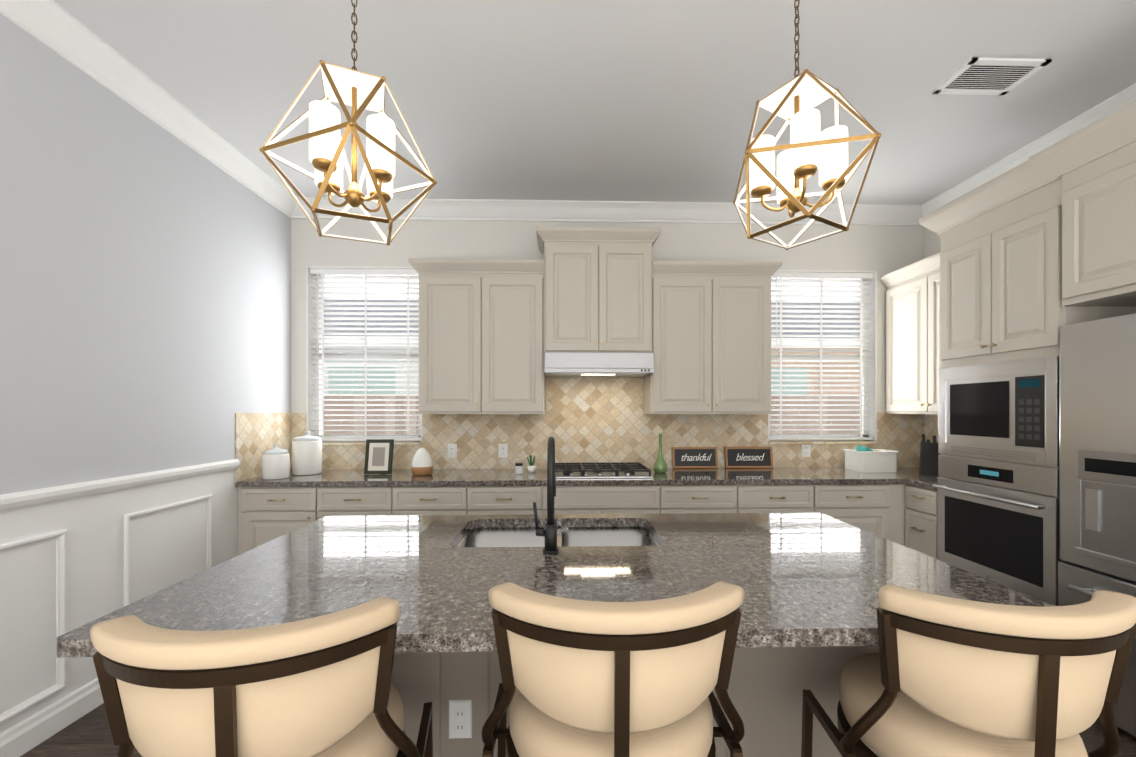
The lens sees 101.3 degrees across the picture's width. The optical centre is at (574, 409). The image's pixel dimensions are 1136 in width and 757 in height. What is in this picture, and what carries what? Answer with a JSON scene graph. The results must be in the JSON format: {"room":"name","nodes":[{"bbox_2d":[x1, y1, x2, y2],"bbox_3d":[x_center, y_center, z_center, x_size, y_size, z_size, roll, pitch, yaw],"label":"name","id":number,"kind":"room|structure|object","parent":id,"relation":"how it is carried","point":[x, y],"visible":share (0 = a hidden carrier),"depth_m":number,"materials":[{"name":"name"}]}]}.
{"room":"kitchen","nodes":[
{"label":"kitchen","id":0,"kind":"room"},
{"bbox_2d":[0,14,290,733],"bbox_3d":[-2.281,-0.140,0.249,0.158,3.080,7.090,0,0,-2],"label":"wall","id":1,"kind":"structure","parent":0,"point":[145,294],"depth_m":2.29,"materials":[{"name":"white paint"}]},
{"bbox_2d":[0,677,103,756],"bbox_3d":[-2.194,1.336,0.006,0.018,0.128,6.300,0,0,-2],"label":"baseboard","id":2,"kind":"structure","parent":1,"relation":"attached to","point":[21,738],"depth_m":1.99,"materials":[{"name":"white wood"}]},
{"bbox_2d":[0,459,239,723],"bbox_3d":[-2.189,0.782,0.006,0.028,0.896,6.300,0,0,-2],"label":"trim","id":3,"kind":"structure","parent":1,"relation":"attached to","point":[18,500],"depth_m":2.08,"materials":[{"name":"white wood"}]},
{"bbox_2d":[0,0,299,218],"bbox_3d":[-2.155,-1.618,0.328,0.115,0.125,6.940,0,0,-2],"label":"crown molding","id":4,"kind":"structure","parent":1,"relation":"attached to","point":[60,30],"depth_m":2.34,"materials":[{"name":"white wood"}]},
{"bbox_2d":[20,703,1135,756],"bbox_3d":[0.422,1.430,0.400,5.870,0.060,7.540,0,0,-2],"label":"floor","id":5,"kind":"structure","parent":0,"point":[89,734],"depth_m":1.97,"materials":[{"name":"brown wood"}]},
{"bbox_2d":[90,597,432,756],"bbox_3d":[-0.629,0.887,0.995,0.614,1.032,0.525,0,0,-2],"label":"bar stool","id":6,"kind":"object","parent":5,"relation":"on","point":[322,686],"visible":1,"depth_m":0.79,"materials":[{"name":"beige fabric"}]},
{"bbox_2d":[238,487,393,554],"bbox_3d":[-1.776,0.963,3.479,1.044,0.874,0.638,0,0,-2],"label":"base cabinet","id":7,"kind":"object","parent":5,"relation":"on","point":[265,514],"depth_m":3.16,"materials":[{"name":"beige paint"}]},
{"bbox_2d":[235,467,940,490],"bbox_3d":[0.333,0.506,3.401,5.256,0.040,0.912,0,0,-2],"label":"countertop","id":8,"kind":"structure","parent":7,"relation":"on","point":[912,476],"depth_m":3.29,"materials":[{"name":"stone"}]},
{"bbox_2d":[262,443,289,479],"bbox_3d":[-2.116,0.361,3.300,0.170,0.247,0.170,0,0,-2],"label":"canister","id":9,"kind":"object","parent":8,"relation":"on","point":[275,462],"visible":1,"depth_m":3.23,"materials":[{"name":"white ceramic"}]},
{"bbox_2d":[292,431,321,474],"bbox_3d":[-2.022,0.322,3.522,0.200,0.327,0.200,0,0,-2],"label":"canister","id":10,"kind":"object","parent":8,"relation":"on","point":[306,453],"visible":1,"depth_m":3.44,"materials":[{"name":"white ceramic"}]},
{"bbox_2d":[364,439,393,473],"bbox_3d":[-1.472,0.355,3.526,0.200,0.259,0.111,0,0,-2],"label":"photo frame","id":11,"kind":"object","parent":8,"relation":"on","point":[378,456],"visible":1,"depth_m":3.50,"materials":[{"name":"grey wood"}]},
{"bbox_2d":[411,448,432,475],"bbox_3d":[-1.141,0.385,3.487,0.158,0.200,0.158,0,0,-2],"label":"diffuser","id":12,"kind":"object","parent":8,"relation":"on","point":[422,463],"visible":1,"depth_m":3.43,"materials":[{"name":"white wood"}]},
{"bbox_2d":[515,463,522,473],"bbox_3d":[-0.421,0.445,3.528,0.058,0.080,0.057,0,0,-2],"label":"spice jar","id":13,"kind":"object","parent":8,"relation":"on","point":[518,466],"depth_m":3.50,"materials":[{"name":"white glass"}]},
{"bbox_2d":[527,455,535,472],"bbox_3d":[-0.333,0.420,3.610,0.071,0.131,0.070,0,0,-2],"label":"potted plant","id":14,"kind":"object","parent":8,"relation":"on","point":[531,467],"depth_m":3.59,"materials":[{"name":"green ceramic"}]},
{"bbox_2d":[555,462,651,477],"bbox_3d":[0.173,0.457,3.534,0.740,0.056,0.500,0,0,-2],"label":"gas cooktop","id":15,"kind":"object","parent":8,"relation":"in","point":[604,470],"visible":0.85,"depth_m":3.41,"materials":[{"name":"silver metal"}]},
{"bbox_2d":[654,433,666,472],"bbox_3d":[0.662,0.335,3.598,0.104,0.300,0.104,0,0,-2],"label":"glass bottle","id":16,"kind":"object","parent":8,"relation":"on","point":[660,465],"visible":1,"depth_m":3.57,"materials":[{"name":"green glass"}]},
{"bbox_2d":[672,447,717,467],"bbox_3d":[0.993,0.397,3.847,0.375,0.176,0.041,0,0,-2],"label":"sign","id":17,"kind":"object","parent":8,"relation":"on","point":[694,457],"visible":1,"depth_m":3.84,"materials":[{"name":"brown wood"}]},
{"bbox_2d":[724,447,772,467],"bbox_3d":[1.442,0.397,3.860,0.395,0.176,0.041,0,0,-2],"label":"blessed sign","id":18,"kind":"object","parent":8,"relation":"on","point":[748,457],"visible":1,"depth_m":3.85,"materials":[{"name":"brown wood"}]},
{"bbox_2d":[844,445,897,472],"bbox_3d":[2.345,0.385,3.696,0.316,0.201,0.236,0,0,-2],"label":"tub","id":19,"kind":"object","parent":8,"relation":"on","point":[861,459],"visible":1,"depth_m":3.59,"materials":[{"name":"white plastic"}]},
{"bbox_2d":[919,434,939,475],"bbox_3d":[2.678,0.336,3.521,0.110,0.297,0.244,0,0,33],"label":"knife block","id":20,"kind":"object","parent":8,"relation":"on","point":[928,460],"visible":0.96,"depth_m":3.43,"materials":[{"name":"black wood"}]},
{"bbox_2d":[394,486,545,514],"bbox_3d":[-0.743,0.963,3.508,1.022,0.874,0.638,0,0,-2],"label":"base cabinet","id":21,"kind":"object","parent":5,"relation":"on","point":[458,500],"depth_m":3.19,"materials":[{"name":"beige paint"}]},
{"bbox_2d":[546,486,661,513],"bbox_3d":[0.176,0.963,3.534,0.816,0.874,0.638,0,0,-2],"label":"base cabinet","id":22,"kind":"object","parent":5,"relation":"on","point":[568,499],"depth_m":3.22,"materials":[{"name":"beige paint"}]},
{"bbox_2d":[481,582,744,756],"bbox_3d":[0.089,0.887,1.124,0.612,1.032,0.552,0,0,-2],"label":"bar stool","id":23,"kind":"object","parent":5,"relation":"on","point":[582,678],"visible":1,"depth_m":0.92,"materials":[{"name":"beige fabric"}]},
{"bbox_2d":[391,649,880,756],"bbox_3d":[0.024,0.963,1.661,2.240,0.874,0.945,0,0,-2],"label":"kitchen island","id":24,"kind":"object","parent":5,"relation":"on","point":[766,686],"depth_m":1.45,"materials":[{"name":"beige paint"}]},
{"bbox_2d":[449,700,471,738],"bbox_3d":[-0.347,0.940,1.412,0.070,0.115,0.008,0,0,-2],"label":"outlet","id":25,"kind":"object","parent":24,"relation":"attached to","point":[460,718],"visible":1,"depth_m":1.41,"materials":[{"name":"white plastic"}]},
{"bbox_2d":[57,513,1052,657],"bbox_3d":[0.026,0.506,1.592,2.296,0.040,1.144,0,0,-2],"label":"island countertop","id":26,"kind":"structure","parent":24,"relation":"on","point":[807,580],"depth_m":1.36,"materials":[{"name":"grey stone"}]},
{"bbox_2d":[533,437,558,553],"bbox_3d":[-0.101,0.292,1.672,0.089,0.389,0.219,0,0,-2],"label":"gooseneck faucet","id":27,"kind":"object","parent":26,"relation":"on","point":[549,532],"visible":1,"depth_m":1.58,"materials":[{"name":"black metal"}]},
{"bbox_2d":[461,525,656,544],"bbox_3d":[-0.065,0.631,1.866,0.812,0.235,0.462,0,0,-2],"label":"sink","id":28,"kind":"object","parent":26,"relation":"in","point":[480,534],"depth_m":2.08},
{"bbox_2d":[662,485,741,513],"bbox_3d":[0.854,0.963,3.553,0.542,0.874,0.638,0,0,-2],"label":"base cabinet","id":29,"kind":"object","parent":5,"relation":"on","point":[676,499],"depth_m":3.24,"materials":[{"name":"beige paint"}]},
{"bbox_2d":[742,484,905,546],"bbox_3d":[1.731,0.963,3.578,1.213,0.874,0.638,0,0,-2],"label":"base cabinet","id":30,"kind":"object","parent":5,"relation":"on","point":[905,515],"depth_m":3.27,"materials":[{"name":"beige paint"}]},
{"bbox_2d":[906,485,936,558],"bbox_3d":[2.654,0.963,3.156,0.647,0.874,0.298,0,0,-2],"label":"base cabinet","id":31,"kind":"object","parent":5,"relation":"on","point":[921,503],"depth_m":3.13,"materials":[{"name":"beige paint"}]},
{"bbox_2d":[801,584,1135,756],"bbox_3d":[0.898,0.887,1.086,0.580,1.032,0.508,0,0,-2],"label":"bar stool","id":32,"kind":"object","parent":5,"relation":"on","point":[939,676],"visible":1,"depth_m":0.91,"materials":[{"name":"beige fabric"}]},
{"bbox_2d":[932,148,1135,605],"bbox_3d":[2.660,0.070,2.634,0.664,2.660,0.740,0,0,-2],"label":"tall cabinet","id":33,"kind":"object","parent":5,"relation":"on","point":[1038,249],"depth_m":2.56,"materials":[{"name":"beige paint"}]},
{"bbox_2d":[932,455,1061,605],"bbox_3d":[2.317,0.645,2.624,0.093,0.710,0.716,0,0,-2],"label":"oven","id":34,"kind":"object","parent":33,"relation":"in","point":[998,519],"depth_m":2.54,"materials":[{"name":"silver metal"}]},
{"bbox_2d":[938,356,1058,466],"bbox_3d":[2.350,0.010,2.625,0.028,0.540,0.716,0,0,-2],"label":"microwave","id":35,"kind":"object","parent":33,"relation":"in","point":[1005,411],"depth_m":2.56,"materials":[{"name":"silver metal"}]},
{"bbox_2d":[1058,313,1135,736],"bbox_3d":[2.645,0.494,1.777,0.736,1.788,0.948,0,0,-2],"label":"refrigerator","id":36,"kind":"object","parent":5,"relation":"on","point":[1097,455],"visible":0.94,"depth_m":2.06,"materials":[{"name":"silver metal"}]},
{"bbox_2d":[53,0,1135,204],"bbox_3d":[0.422,-1.710,0.400,5.870,0.060,7.540,0,0,-2],"label":"ceiling","id":37,"kind":"structure","parent":0,"point":[617,100],"depth_m":2.36,"materials":[{"name":"white paint"}]},
{"bbox_2d":[259,0,436,245],"bbox_3d":[-0.741,-1.142,1.568,0.384,1.076,0.384,0,0,21],"label":"pendant light","id":38,"kind":"object","parent":37,"relation":"hanging from","point":[354,89],"visible":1,"depth_m":1.50,"materials":[{"name":"gold metal"}]},
{"bbox_2d":[733,0,881,249],"bbox_3d":[0.768,-1.142,1.610,0.381,1.076,0.381,0,0,13],"label":"pendant light","id":39,"kind":"object","parent":37,"relation":"hanging from","point":[810,146],"visible":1,"depth_m":1.56,"materials":[{"name":"gold metal"}]},
{"bbox_2d":[932,57,1051,94],"bbox_3d":[2.088,-1.674,2.348,0.390,0.012,0.240,0,0,-2],"label":"ceiling vent","id":40,"kind":"object","parent":37,"relation":"in","point":[985,76],"visible":0.98,"depth_m":2.34,"materials":[{"name":"white metal"}]},
{"bbox_2d":[291,219,923,468],"bbox_3d":[0.322,-0.140,3.940,5.570,3.080,0.158,0,0,-2],"label":"wall","id":41,"kind":"structure","parent":0,"point":[594,420],"depth_m":3.86,"materials":[{"name":"white paint"}]},
{"bbox_2d":[306,266,421,445],"bbox_3d":[-1.720,-0.439,3.871,0.936,1.462,0.180,0,0,-2],"label":"window","id":42,"kind":"structure","parent":41,"relation":"in","point":[309,360],"depth_m":3.88,"materials":[{"name":"white"}]},
{"bbox_2d":[310,268,420,440],"bbox_3d":[-1.719,-0.451,3.849,0.904,1.414,0.064,0,0,-2],"label":"window blinds","id":43,"kind":"object","parent":42,"relation":"attached to","point":[353,274],"visible":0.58,"depth_m":3.85,"materials":[{"name":"white plastic"}]},
{"bbox_2d":[447,444,456,457],"bbox_3d":[-1.005,0.340,3.819,0.075,0.115,0.008,0,0,-2],"label":"outlet","id":44,"kind":"object","parent":41,"relation":"attached to","point":[451,450],"visible":1,"depth_m":3.82,"materials":[{"name":"white plastic"}]},
{"bbox_2d":[416,258,547,413],"bbox_3d":[-0.704,-0.540,3.658,0.940,1.149,0.338,0,0,-2],"label":"upper cabinet","id":45,"kind":"object","parent":41,"relation":"attached to","point":[502,336],"depth_m":3.49,"materials":[{"name":"beige paint"}]},
{"bbox_2d":[498,444,507,457],"bbox_3d":[-0.590,0.340,3.830,0.075,0.115,0.008,0,0,-2],"label":"outlet","id":46,"kind":"object","parent":41,"relation":"attached to","point":[502,450],"visible":1,"depth_m":3.83,"materials":[{"name":"white plastic"}]},
{"bbox_2d":[544,226,655,361],"bbox_3d":[0.172,-0.880,3.656,0.806,0.920,0.392,0,0,-2],"label":"upper cabinet","id":47,"kind":"object","parent":41,"relation":"attached to","point":[600,282],"depth_m":3.46,"materials":[{"name":"beige paint"}]},
{"bbox_2d":[544,352,653,377],"bbox_3d":[0.173,-0.338,3.607,0.798,0.156,0.491,0,0,-2],"label":"range hood","id":48,"kind":"object","parent":47,"relation":"attached to","point":[556,364],"depth_m":3.38,"materials":[{"name":"silver metal"}]},
{"bbox_2d":[300,197,919,225],"bbox_3d":[0.316,-1.618,3.811,5.010,0.125,0.115,0,0,-2],"label":"crown molding","id":49,"kind":"structure","parent":41,"relation":"attached to","point":[429,209],"depth_m":3.81,"materials":[{"name":"white wood"}]},
{"bbox_2d":[640,261,775,413],"bbox_3d":[1.040,-0.540,3.707,0.926,1.149,0.338,0,0,-2],"label":"upper cabinet","id":50,"kind":"object","parent":41,"relation":"attached to","point":[713,354],"depth_m":3.54,"materials":[{"name":"beige paint"}]},
{"bbox_2d":[802,445,810,456],"bbox_3d":[1.939,0.340,3.902,0.075,0.115,0.008,0,0,-2],"label":"outlet","id":51,"kind":"object","parent":41,"relation":"attached to","point":[806,450],"visible":0.92,"depth_m":3.90,"materials":[{"name":"white plastic"}]},
{"bbox_2d":[768,270,878,444],"bbox_3d":[2.082,-0.439,3.978,0.931,1.462,0.180,0,0,-2],"label":"window","id":52,"kind":"structure","parent":41,"relation":"in","point":[873,372],"depth_m":3.99,"materials":[{"name":"white glass"}]},
{"bbox_2d":[769,272,872,439],"bbox_3d":[2.083,-0.451,3.956,0.899,1.414,0.064,0,0,-2],"label":"window blinds","id":53,"kind":"object","parent":52,"relation":"attached to","point":[860,278],"visible":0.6,"depth_m":3.95,"materials":[{"name":"white plastic"}]},
{"bbox_2d":[924,227,940,454],"bbox_3d":[3.129,-0.140,0.401,0.158,3.080,7.090,0,0,-2],"label":"wall","id":54,"kind":"structure","parent":0,"point":[932,242],"depth_m":3.87,"materials":[{"name":"white paint"}]},
{"bbox_2d":[880,256,931,413],"bbox_3d":[2.795,-0.540,3.469,0.347,1.149,0.915,0,0,-2],"label":"upper cabinet","id":55,"kind":"object","parent":54,"relation":"attached to","point":[909,288],"depth_m":3.64,"materials":[{"name":"beige paint"}]},
{"bbox_2d":[912,83,1135,225],"bbox_3d":[2.999,-1.618,0.473,0.115,0.125,6.940,0,0,-2],"label":"crown molding","id":56,"kind":"structure","parent":54,"relation":"attached to","point":[1128,95],"depth_m":2.95,"materials":[{"name":"white wood"}]},
{"bbox_2d":[1052,104,1135,307],"bbox_3d":[2.683,-0.880,1.778,0.668,0.760,0.967,0,0,-2],"label":"upper cabinet","id":57,"kind":"object","parent":54,"relation":"attached to","point":[1094,170],"depth_m":2.10,"materials":[{"name":"beige paint"}]},
{"label":"outside","id":58,"kind":"structure","parent":0,"visible":0},
{"bbox_2d":[324,296,859,434],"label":"window","id":59,"kind":"structure","parent":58,"point":[417,382],"depth_m":9.22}
]}

